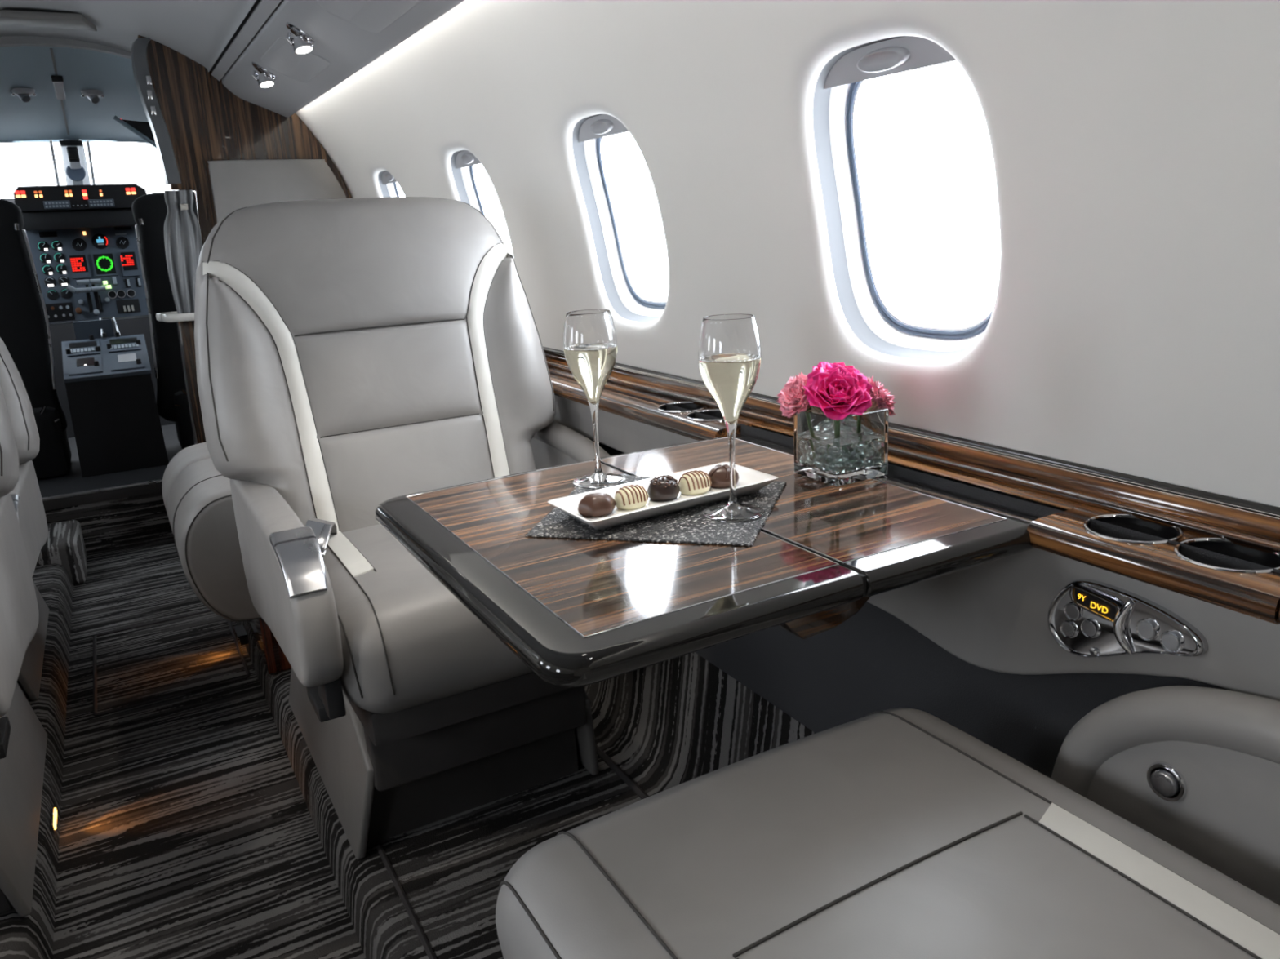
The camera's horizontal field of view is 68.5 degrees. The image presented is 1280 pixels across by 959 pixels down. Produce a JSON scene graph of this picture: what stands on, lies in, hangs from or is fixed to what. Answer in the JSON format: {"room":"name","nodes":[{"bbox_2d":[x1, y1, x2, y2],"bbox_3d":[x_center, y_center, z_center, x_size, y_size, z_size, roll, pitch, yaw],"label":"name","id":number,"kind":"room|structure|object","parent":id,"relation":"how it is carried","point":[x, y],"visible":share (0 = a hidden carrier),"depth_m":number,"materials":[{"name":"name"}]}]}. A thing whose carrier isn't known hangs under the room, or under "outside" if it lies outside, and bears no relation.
{"room":"aircraft cabin","nodes":[
{"label":"aircraft cabin","id":0,"kind":"room"},
{"bbox_2d":[0,45,148,142],"bbox_3d":[-2.340,-1.374,3.824,1.900,0.550,1.140,-11,18,-28],"label":"ceiling","id":1,"kind":"structure","parent":0,"point":[42,117],"depth_m":3.75,"materials":[{"name":"grey plastic"}]},
{"bbox_2d":[10,87,35,102],"bbox_3d":[-2.381,-1.484,3.631,0.083,0.051,0.080,-11,18,-28],"label":"lamp","id":2,"kind":"object","parent":1,"relation":"attached to","point":[23,93],"visible":1,"depth_m":3.61,"materials":[{"name":"grey"}]},
{"bbox_2d":[49,48,69,134],"bbox_3d":[-2.334,-1.543,3.786,0.038,0.194,1.060,-11,18,-28],"label":"strip","id":3,"kind":"object","parent":1,"relation":"attached to","point":[57,81],"visible":1,"depth_m":3.62,"materials":[{"name":"grey"}]},
{"bbox_2d":[0,139,171,196],"bbox_3d":[-2.576,-1.437,4.263,1.920,0.252,0.527,-11,18,-28],"label":"window","id":4,"kind":"structure","parent":1,"relation":"attached to","point":[21,164],"depth_m":4.40,"materials":[{"name":"glass"}]},
{"bbox_2d":[59,139,88,185],"bbox_3d":[-2.642,-1.462,4.393,0.105,0.227,0.221,-11,18,-28],"label":"pillar","id":5,"kind":"structure","parent":4,"relation":"attached to","point":[75,166],"depth_m":4.38,"materials":[{"name":"white plastic"}]},
{"bbox_2d":[80,88,104,103],"bbox_3d":[-2.178,-1.523,3.740,0.083,0.051,0.080,-11,18,-28],"label":"lamp","id":6,"kind":"object","parent":1,"relation":"attached to","point":[93,95],"visible":1,"depth_m":3.71,"materials":[{"name":"grey"}]},
{"bbox_2d":[113,115,156,148],"bbox_3d":[-2.014,-1.421,3.957,0.334,0.207,0.057,-11,18,-28],"label":"sun visor","id":7,"kind":"object","parent":1,"relation":"attached to","point":[143,130],"visible":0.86,"depth_m":3.90,"materials":[{"name":"black plastic"}]},
{"bbox_2d":[0,198,174,438],"bbox_3d":[-2.345,-0.629,4.100,2.050,1.240,1.900,-11,18,-28],"label":"wall","id":8,"kind":"structure","parent":0,"point":[131,326],"depth_m":4.85,"materials":[{"name":"black plastic"}]},
{"bbox_2d":[0,35,131,58],"bbox_3d":[-2.068,-1.303,3.340,1.900,0.656,0.035,-11,18,-28],"label":"trim","id":9,"kind":"structure","parent":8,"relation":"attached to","point":[10,41],"depth_m":3.29,"materials":[{"name":"grey plastic"}]},
{"bbox_2d":[41,479,162,501],"bbox_3d":[-2.074,0.024,3.828,0.780,0.010,0.022,-11,18,-28],"label":"trim","id":10,"kind":"structure","parent":8,"relation":"attached to","point":[141,483],"depth_m":3.77,"materials":[{"name":"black metal"}]},
{"bbox_2d":[42,482,162,511],"bbox_3d":[-2.071,0.049,3.830,0.780,0.041,0.011,-11,18,-28],"label":"trim","id":11,"kind":"structure","parent":8,"relation":"attached to","point":[91,498],"depth_m":3.78,"materials":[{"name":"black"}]},
{"bbox_2d":[44,492,173,553],"bbox_3d":[-2.049,0.143,3.889,1.800,0.256,0.030,-11,18,-28],"label":"floor","id":12,"kind":"structure","parent":0,"point":[108,525],"depth_m":3.84,"materials":[{"name":"carpet"}]},
{"bbox_2d":[37,423,182,497],"bbox_3d":[-2.382,-0.098,4.423,1.900,0.050,1.338,-11,18,-28],"label":"floor","id":13,"kind":"structure","parent":0,"point":[73,482],"depth_m":3.98,"materials":[{"name":"black"}]},
{"bbox_2d":[0,199,71,479],"bbox_3d":[-2.704,-0.585,3.972,0.390,1.159,0.380,-11,18,-28],"label":"chair","id":14,"kind":"object","parent":13,"relation":"on","point":[24,327],"visible":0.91,"depth_m":3.91,"materials":[{"name":"black leather"}]},
{"bbox_2d":[61,316,168,477],"bbox_3d":[-2.367,-0.393,4.215,0.346,0.626,0.541,-11,18,-28],"label":"pedestal","id":15,"kind":"object","parent":13,"relation":"on","point":[116,422],"visible":1,"depth_m":4.04,"materials":[{"name":"black plastic"}]},
{"bbox_2d":[25,226,148,325],"bbox_3d":[-2.573,-0.978,4.407,0.640,0.459,0.216,-11,18,-28],"label":"panel","id":16,"kind":"object","parent":15,"relation":"on","point":[91,273],"visible":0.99,"depth_m":4.39,"materials":[{"name":"grey plastic"}]},
{"bbox_2d":[39,231,57,237],"bbox_3d":[-2.731,-1.131,4.334,0.070,0.024,0.013,-11,18,-28],"label":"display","id":17,"kind":"object","parent":16,"relation":"on","point":[42,234],"depth_m":4.33,"materials":[{"name":"black"}]},
{"bbox_2d":[44,302,75,322],"bbox_3d":[-2.680,-0.769,4.320,0.130,0.080,0.028,-11,18,-28],"label":"switch plate","id":18,"kind":"object","parent":16,"relation":"attached to","point":[57,312],"depth_m":4.32,"materials":[{"name":"black plastic"}]},
{"bbox_2d":[13,183,146,231],"bbox_3d":[-2.572,-1.261,4.349,0.545,0.186,0.231,-11,18,-28],"label":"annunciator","id":19,"kind":"object","parent":16,"relation":"attached to","point":[87,206],"visible":0.98,"depth_m":4.26,"materials":[{"name":"black plastic"}]},
{"bbox_2d":[22,208,136,231],"bbox_3d":[-2.563,-1.206,4.348,0.540,0.081,0.115,-11,18,-28],"label":"hood","id":20,"kind":"object","parent":19,"relation":"attached to","point":[100,217],"depth_m":4.28,"materials":[{"name":"black plastic"}]},
{"bbox_2d":[115,298,141,313],"bbox_3d":[-2.427,-0.823,4.456,0.095,0.061,0.022,-11,18,-28],"label":"switch plate","id":21,"kind":"object","parent":16,"relation":"attached to","point":[122,305],"depth_m":4.45,"materials":[{"name":"black plastic"}]},
{"bbox_2d":[131,191,196,448],"bbox_3d":[-2.055,-0.715,4.319,0.424,1.159,0.380,-11,18,-28],"label":"chair","id":22,"kind":"object","parent":13,"relation":"on","point":[149,211],"visible":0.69,"depth_m":4.13,"materials":[{"name":"black leather"}]},
{"bbox_2d":[0,0,256,72],"bbox_3d":[-0.663,-0.859,0.834,0.986,0.154,5.820,-11,18,-28],"label":"ceiling","id":23,"kind":"structure","parent":0,"point":[200,30],"depth_m":2.87,"materials":[{"name":"grey plastic"}]},
{"bbox_2d":[0,9,97,31],"bbox_3d":[-1.866,-1.437,2.942,0.288,0.021,0.170,-11,18,-28],"label":"ceiling hatch","id":24,"kind":"object","parent":23,"relation":"attached to","point":[40,19],"visible":1,"depth_m":2.90,"materials":[{"name":"grey plastic"}]},
{"bbox_2d":[131,35,351,444],"bbox_3d":[-1.356,-0.695,3.504,0.740,1.785,0.074,-11,18,-28],"label":"bulkhead","id":25,"kind":"object","parent":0,"point":[194,120],"visible":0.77,"depth_m":3.27,"materials":[{"name":"brown wood"}]},
{"bbox_2d":[155,311,194,322],"bbox_3d":[-1.603,-0.582,3.337,0.205,0.028,0.159,-11,18,-28],"label":"tray","id":26,"kind":"object","parent":25,"relation":"attached to","point":[169,317],"visible":0.68,"depth_m":3.26,"materials":[{"name":"grey plastic"}]},
{"bbox_2d":[164,190,202,314],"bbox_3d":[-1.588,-0.791,3.275,0.125,0.417,0.036,-11,18,-28],"label":"curtain","id":27,"kind":"object","parent":25,"relation":"hanging from","point":[183,242],"visible":0.85,"depth_m":3.27,"materials":[{"name":"grey fabric"}]},
{"bbox_2d":[207,159,346,222],"bbox_3d":[-1.279,-0.822,3.475,0.543,0.688,0.023,-11,18,-28],"label":"partition panel","id":28,"kind":"object","parent":25,"relation":"attached to","point":[236,184],"visible":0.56,"depth_m":3.37,"materials":[{"name":"grey leather"}]},
{"bbox_2d":[0,537,815,958],"bbox_3d":[-0.613,0.699,1.324,1.810,0.390,5.950,-11,18,-28],"label":"floor","id":29,"kind":"structure","parent":0,"point":[206,824],"depth_m":1.91,"materials":[{"name":"carpet"}]},
{"bbox_2d":[0,385,47,916],"bbox_3d":[-1.408,0.179,1.531,0.717,1.159,0.915,-11,18,-28],"label":"armchair","id":30,"kind":"object","parent":29,"relation":"on","point":[23,737],"visible":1,"depth_m":1.70,"materials":[{"name":"beige leather"}]},
{"bbox_2d":[0,337,48,701],"bbox_3d":[-1.880,0.087,2.322,0.717,0.962,0.915,-11,18,-28],"label":"armchair","id":31,"kind":"object","parent":29,"relation":"on","point":[26,496],"visible":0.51,"depth_m":2.47,"materials":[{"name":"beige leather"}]},
{"bbox_2d":[50,804,57,833],"bbox_3d":[-1.228,0.711,1.969,0.007,0.022,0.080,-11,18,-28],"label":"lamp","id":32,"kind":"object","parent":29,"relation":"on","point":[54,812],"visible":1,"depth_m":1.96,"materials":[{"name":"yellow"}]},
{"bbox_2d":[35,520,86,585],"bbox_3d":[-2.217,0.286,3.547,0.200,0.165,0.360,-11,18,-28],"label":"box","id":33,"kind":"object","parent":29,"relation":"on","point":[64,545],"visible":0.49,"depth_m":3.44,"materials":[{"name":"carpet"}]},
{"bbox_2d":[93,609,250,716],"bbox_3d":[-1.418,0.528,2.819,0.392,0.011,0.610,-11,18,-28],"label":"trim","id":34,"kind":"structure","parent":29,"relation":"on","point":[95,660],"depth_m":2.69,"materials":[{"name":"grey carpet"}]},
{"bbox_2d":[161,442,291,674],"bbox_3d":[-1.022,0.173,2.702,0.568,0.508,0.700,-11,18,-28],"label":"seat","id":35,"kind":"object","parent":29,"relation":"on","point":[197,500],"visible":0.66,"depth_m":2.32,"materials":[{"name":"beige leather"}]},
{"bbox_2d":[161,442,211,519],"bbox_3d":[-1.138,0.049,2.877,0.565,0.346,0.238,-11,18,-28],"label":"seat cushion","id":36,"kind":"object","parent":35,"relation":"on","point":[188,455],"depth_m":2.72,"materials":[{"name":"beige leather"}]},
{"bbox_2d":[167,457,260,622],"bbox_3d":[-0.965,0.122,2.580,0.565,0.346,0.460,-11,18,-28],"label":"seat cushion","id":37,"kind":"object","parent":35,"relation":"on","point":[201,511],"depth_m":2.30,"materials":[{"name":"beige leather"}]},
{"bbox_2d":[234,624,248,645],"bbox_3d":[-1.198,0.467,2.825,0.028,0.028,0.092,-11,18,-28],"label":"lamp","id":38,"kind":"object","parent":29,"relation":"on","point":[241,632],"visible":1,"depth_m":2.80,"materials":[{"name":"black plastic"}]},
{"bbox_2d":[239,634,248,645],"bbox_3d":[-1.176,0.476,2.789,0.022,0.028,0.006,-11,18,-28],"label":"hood","id":39,"kind":"object","parent":38,"relation":"attached to","point":[243,637],"depth_m":2.79,"materials":[{"name":"black"}]},
{"bbox_2d":[194,196,610,859],"bbox_3d":[-0.435,0.037,1.863,0.717,1.159,0.915,-11,18,-28],"label":"armchair","id":40,"kind":"object","parent":29,"relation":"on","point":[353,356],"visible":0.77,"depth_m":1.76,"materials":[{"name":"beige leather"}]},
{"bbox_2d":[322,524,533,713],"bbox_3d":[-0.330,0.208,1.708,0.515,0.219,0.475,-11,18,-28],"label":"seat cushion","id":41,"kind":"object","parent":40,"relation":"on","point":[400,642],"depth_m":1.46,"materials":[{"name":"beige leather"}]},
{"bbox_2d":[376,844,436,958],"bbox_3d":[0.026,0.892,0.863,0.010,0.011,2.060,-11,18,-28],"label":"trim","id":42,"kind":"structure","parent":29,"relation":"on","point":[425,944],"depth_m":1.57,"materials":[{"name":"grey carpet"}]},
{"bbox_2d":[595,744,648,799],"bbox_3d":[0.264,0.730,1.399,0.014,0.016,2.800,-11,18,-28],"label":"trim","id":43,"kind":"structure","parent":29,"relation":"on","point":[615,768],"depth_m":1.91,"materials":[{"name":"grey carpet"}]},
{"bbox_2d":[495,685,1279,958],"bbox_3d":[0.425,0.626,0.497,0.715,0.667,1.323,-11,18,-28],"label":"armchair","id":44,"kind":"object","parent":29,"relation":"on","point":[1153,832],"visible":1,"depth_m":0.81,"materials":[{"name":"beige leather"}]},
{"bbox_2d":[295,0,1279,507],"bbox_3d":[-0.232,-0.185,1.358,1.002,1.935,6.000,-11,18,-28],"label":"wall","id":45,"kind":"structure","parent":0,"point":[1133,327],"depth_m":1.13,"materials":[{"name":"white plastic"}]},
{"bbox_2d":[210,0,464,117],"bbox_3d":[-0.032,-0.800,0.998,0.249,0.178,5.450,-11,18,-28],"label":"overhead panel","id":46,"kind":"object","parent":45,"relation":"attached to","point":[348,35],"visible":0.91,"depth_m":2.39,"materials":[{"name":"grey plastic"}]},
{"bbox_2d":[251,62,275,87],"bbox_3d":[-1.123,-1.211,2.811,0.072,0.069,0.066,7,18,32],"label":"reading lamp","id":47,"kind":"object","parent":46,"relation":"attached to","point":[265,78],"visible":0.96,"depth_m":2.79,"materials":[{"name":"silver metal"}]},
{"bbox_2d":[285,22,315,53],"bbox_3d":[-0.837,-1.090,2.321,0.072,0.069,0.066,7,18,32],"label":"reading lamp","id":48,"kind":"object","parent":46,"relation":"attached to","point":[303,43],"visible":0.98,"depth_m":2.30,"materials":[{"name":"silver metal"}]},
{"bbox_2d":[377,170,399,197],"bbox_3d":[-0.787,-0.842,3.198,0.129,0.406,0.317,-11,18,-28],"label":"window","id":49,"kind":"structure","parent":45,"relation":"in","point":[387,182],"depth_m":3.24,"materials":[{"name":"grey"}]},
{"bbox_2d":[382,171,396,184],"bbox_3d":[-0.831,-1.011,3.131,0.020,0.040,0.245,-11,18,-28],"label":"shade","id":50,"kind":"object","parent":49,"relation":"attached to","point":[387,178],"depth_m":3.15,"materials":[{"name":"grey plastic"}]},
{"bbox_2d":[450,150,484,215],"bbox_3d":[-0.407,-0.681,2.548,0.129,0.406,0.317,-11,18,-28],"label":"window","id":51,"kind":"structure","parent":45,"relation":"in","point":[462,162],"depth_m":2.61,"materials":[{"name":"grey plastic"}]},
{"bbox_2d":[455,150,480,168],"bbox_3d":[-0.451,-0.850,2.481,0.020,0.040,0.245,-11,18,-28],"label":"shade","id":52,"kind":"object","parent":51,"relation":"attached to","point":[464,158],"depth_m":2.49,"materials":[{"name":"grey plastic"}]},
{"bbox_2d":[572,114,666,322],"bbox_3d":[-0.028,-0.521,1.897,0.129,0.406,0.317,-11,18,-28],"label":"window","id":53,"kind":"structure","parent":45,"relation":"in","point":[588,133],"depth_m":2.01,"materials":[{"name":"grey plastic"}]},
{"bbox_2d":[578,114,628,142],"bbox_3d":[-0.072,-0.690,1.830,0.020,0.040,0.245,-11,18,-28],"label":"shade","id":54,"kind":"object","parent":53,"relation":"attached to","point":[598,126],"depth_m":1.83,"materials":[{"name":"grey plastic"}]},
{"bbox_2d":[813,35,993,360],"bbox_3d":[0.352,-0.360,1.247,0.129,0.406,0.317,-11,18,-28],"label":"window","id":55,"kind":"structure","parent":45,"relation":"in","point":[838,83],"depth_m":1.34,"materials":[{"name":"grey plastic"}]},
{"bbox_2d":[824,35,955,88],"bbox_3d":[0.308,-0.529,1.180,0.020,0.040,0.245,-11,18,-28],"label":"shade","id":56,"kind":"object","parent":55,"relation":"attached to","point":[895,55],"depth_m":1.18,"materials":[{"name":"grey plastic"}]},
{"bbox_2d":[542,346,1279,624],"bbox_3d":[0.279,-0.035,1.367,0.126,0.098,5.450,-11,18,-28],"label":"ledge","id":57,"kind":"object","parent":45,"relation":"attached to","point":[1074,488],"visible":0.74,"depth_m":1.04,"materials":[{"name":"brown wood"}]},
{"bbox_2d":[657,401,707,413],"bbox_3d":[0.077,-0.118,1.710,0.092,0.032,0.092,-11,18,-28],"label":"cup holder","id":58,"kind":"object","parent":57,"relation":"attached to","point":[691,406],"visible":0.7,"depth_m":1.74,"materials":[{"name":"black"}]},
{"bbox_2d":[685,408,724,421],"bbox_3d":[0.126,-0.097,1.627,0.092,0.032,0.092,-11,18,-28],"label":"cup holder","id":59,"kind":"object","parent":57,"relation":"attached to","point":[715,412],"visible":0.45,"depth_m":1.66,"materials":[{"name":"black"}]},
{"bbox_2d":[374,434,1035,687],"bbox_3d":[0.046,0.069,1.147,0.603,0.070,0.603,-11,18,-28],"label":"table","id":60,"kind":"object","parent":57,"relation":"attached to","point":[576,612],"visible":0.86,"depth_m":0.97,"materials":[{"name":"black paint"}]},
{"bbox_2d":[524,475,786,546],"bbox_3d":[0.028,0.032,1.149,0.274,0.002,0.263,1,16,16],"label":"placemat","id":61,"kind":"object","parent":60,"relation":"on","point":[689,526],"visible":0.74,"depth_m":1.07,"materials":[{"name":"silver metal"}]},
{"bbox_2d":[563,309,625,488],"bbox_3d":[-0.061,-0.107,1.238,0.071,0.226,0.071,-12,18,-30],"label":"champagne flute","id":62,"kind":"object","parent":61,"relation":"on","point":[589,335],"visible":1,"depth_m":1.20,"materials":[{"name":"clear glass"}]},
{"bbox_2d":[547,462,777,529],"bbox_3d":[0.032,0.020,1.149,0.272,0.019,0.109,-12,18,-30],"label":"serving plate","id":63,"kind":"object","parent":61,"relation":"on","point":[750,481],"visible":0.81,"depth_m":1.13,"materials":[{"name":"white ceramic"}]},
{"bbox_2d":[577,493,615,517],"bbox_3d":[-0.051,0.028,1.097,0.046,0.024,0.037,-11,18,-28],"label":"chocolate","id":64,"kind":"object","parent":63,"relation":"on","point":[594,504],"visible":1,"depth_m":1.08,"materials":[{"name":"brown food"}]},
{"bbox_2d":[614,484,648,510],"bbox_3d":[-0.010,0.020,1.119,0.045,0.025,0.036,-11,18,-28],"label":"chocolate","id":65,"kind":"object","parent":63,"relation":"on","point":[630,497],"visible":1,"depth_m":1.11,"materials":[{"name":"beige food"}]},
{"bbox_2d":[646,475,679,502],"bbox_3d":[0.029,0.009,1.143,0.041,0.028,0.037,-11,18,-28],"label":"chocolate","id":66,"kind":"object","parent":63,"relation":"on","point":[664,488],"visible":1,"depth_m":1.13,"materials":[{"name":"black food"}]},
{"bbox_2d":[678,470,711,495],"bbox_3d":[0.069,0.003,1.164,0.043,0.026,0.038,-11,18,-28],"label":"chocolate","id":67,"kind":"object","parent":63,"relation":"on","point":[695,482],"visible":0.98,"depth_m":1.15,"materials":[{"name":"beige food"}]},
{"bbox_2d":[708,464,738,488],"bbox_3d":[0.104,-0.005,1.185,0.043,0.026,0.035,-11,18,-28],"label":"chocolate","id":68,"kind":"object","parent":63,"relation":"on","point":[719,475],"visible":0.85,"depth_m":1.17,"materials":[{"name":"brown food"}]},
{"bbox_2d":[697,314,764,522],"bbox_3d":[0.104,-0.071,1.072,0.072,0.228,0.072,-17,21,-41],"label":"champagne flute","id":69,"kind":"object","parent":61,"relation":"on","point":[729,348],"visible":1,"depth_m":1.03,"materials":[{"name":"clear glass"}]},
{"bbox_2d":[793,406,888,486],"bbox_3d":[0.264,-0.050,1.238,0.088,0.089,0.088,-11,18,-28],"label":"vase","id":70,"kind":"object","parent":60,"relation":"on","point":[854,448],"visible":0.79,"depth_m":1.20,"materials":[{"name":"clear glass"}]},
{"bbox_2d":[776,372,812,417],"bbox_3d":[0.205,-0.079,1.217,0.058,0.113,0.055,5,17,25],"label":"carnation","id":71,"kind":"object","parent":70,"relation":"in","point":[792,398],"visible":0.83,"depth_m":1.21,"materials":[{"name":"pink plant"}]},
{"bbox_2d":[802,364,872,420],"bbox_3d":[0.250,-0.078,1.180,0.079,0.128,0.072,-12,18,-30],"label":"rose","id":72,"kind":"object","parent":70,"relation":"in","point":[846,395],"visible":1,"depth_m":1.17,"materials":[{"name":"pink plant"}]},
{"bbox_2d":[812,361,867,381],"bbox_3d":[0.259,-0.090,1.223,0.075,0.125,0.072,-11,18,-28],"label":"rose","id":73,"kind":"object","parent":70,"relation":"in","point":[824,365],"visible":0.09,"depth_m":1.22,"materials":[{"name":"pink plant"}]},
{"bbox_2d":[864,375,895,416],"bbox_3d":[0.313,-0.087,1.247,0.052,0.102,0.061,2,16,17],"label":"carnation","id":74,"kind":"object","parent":70,"relation":"in","point":[880,396],"visible":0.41,"depth_m":1.22,"materials":[{"name":"pink plant"}]},
{"bbox_2d":[1083,514,1183,544],"bbox_3d":[0.508,0.064,0.972,0.092,0.032,0.092,-11,18,-28],"label":"cup holder","id":75,"kind":"object","parent":57,"relation":"attached to","point":[1131,522],"visible":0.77,"depth_m":0.99,"materials":[{"name":"black"}]},
{"bbox_2d":[1173,537,1279,573],"bbox_3d":[0.556,0.085,0.889,0.092,0.032,0.092,-11,18,-28],"label":"cup holder","id":76,"kind":"object","parent":57,"relation":"attached to","point":[1222,546],"visible":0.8,"depth_m":0.91,"materials":[{"name":"black"}]},
{"bbox_2d":[549,372,1279,777],"bbox_3d":[0.280,0.223,1.432,0.006,0.560,5.450,-11,18,-28],"label":"side ledge","id":77,"kind":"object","parent":45,"relation":"attached to","point":[873,661],"depth_m":1.25,"materials":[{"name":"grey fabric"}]},
{"bbox_2d":[552,395,1279,701],"bbox_3d":[0.278,0.082,1.360,0.026,0.183,5.390,-11,18,-28],"label":"side wall panel","id":78,"kind":"object","parent":45,"relation":"attached to","point":[992,615],"visible":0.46,"depth_m":1.06,"materials":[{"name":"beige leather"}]},
{"bbox_2d":[1047,578,1208,657],"bbox_3d":[0.486,0.155,0.953,0.018,0.088,0.168,-11,18,-28],"label":"controller","id":79,"kind":"object","parent":78,"relation":"attached to","point":[1086,618],"visible":1,"depth_m":0.95,"materials":[{"name":"silver metal"}]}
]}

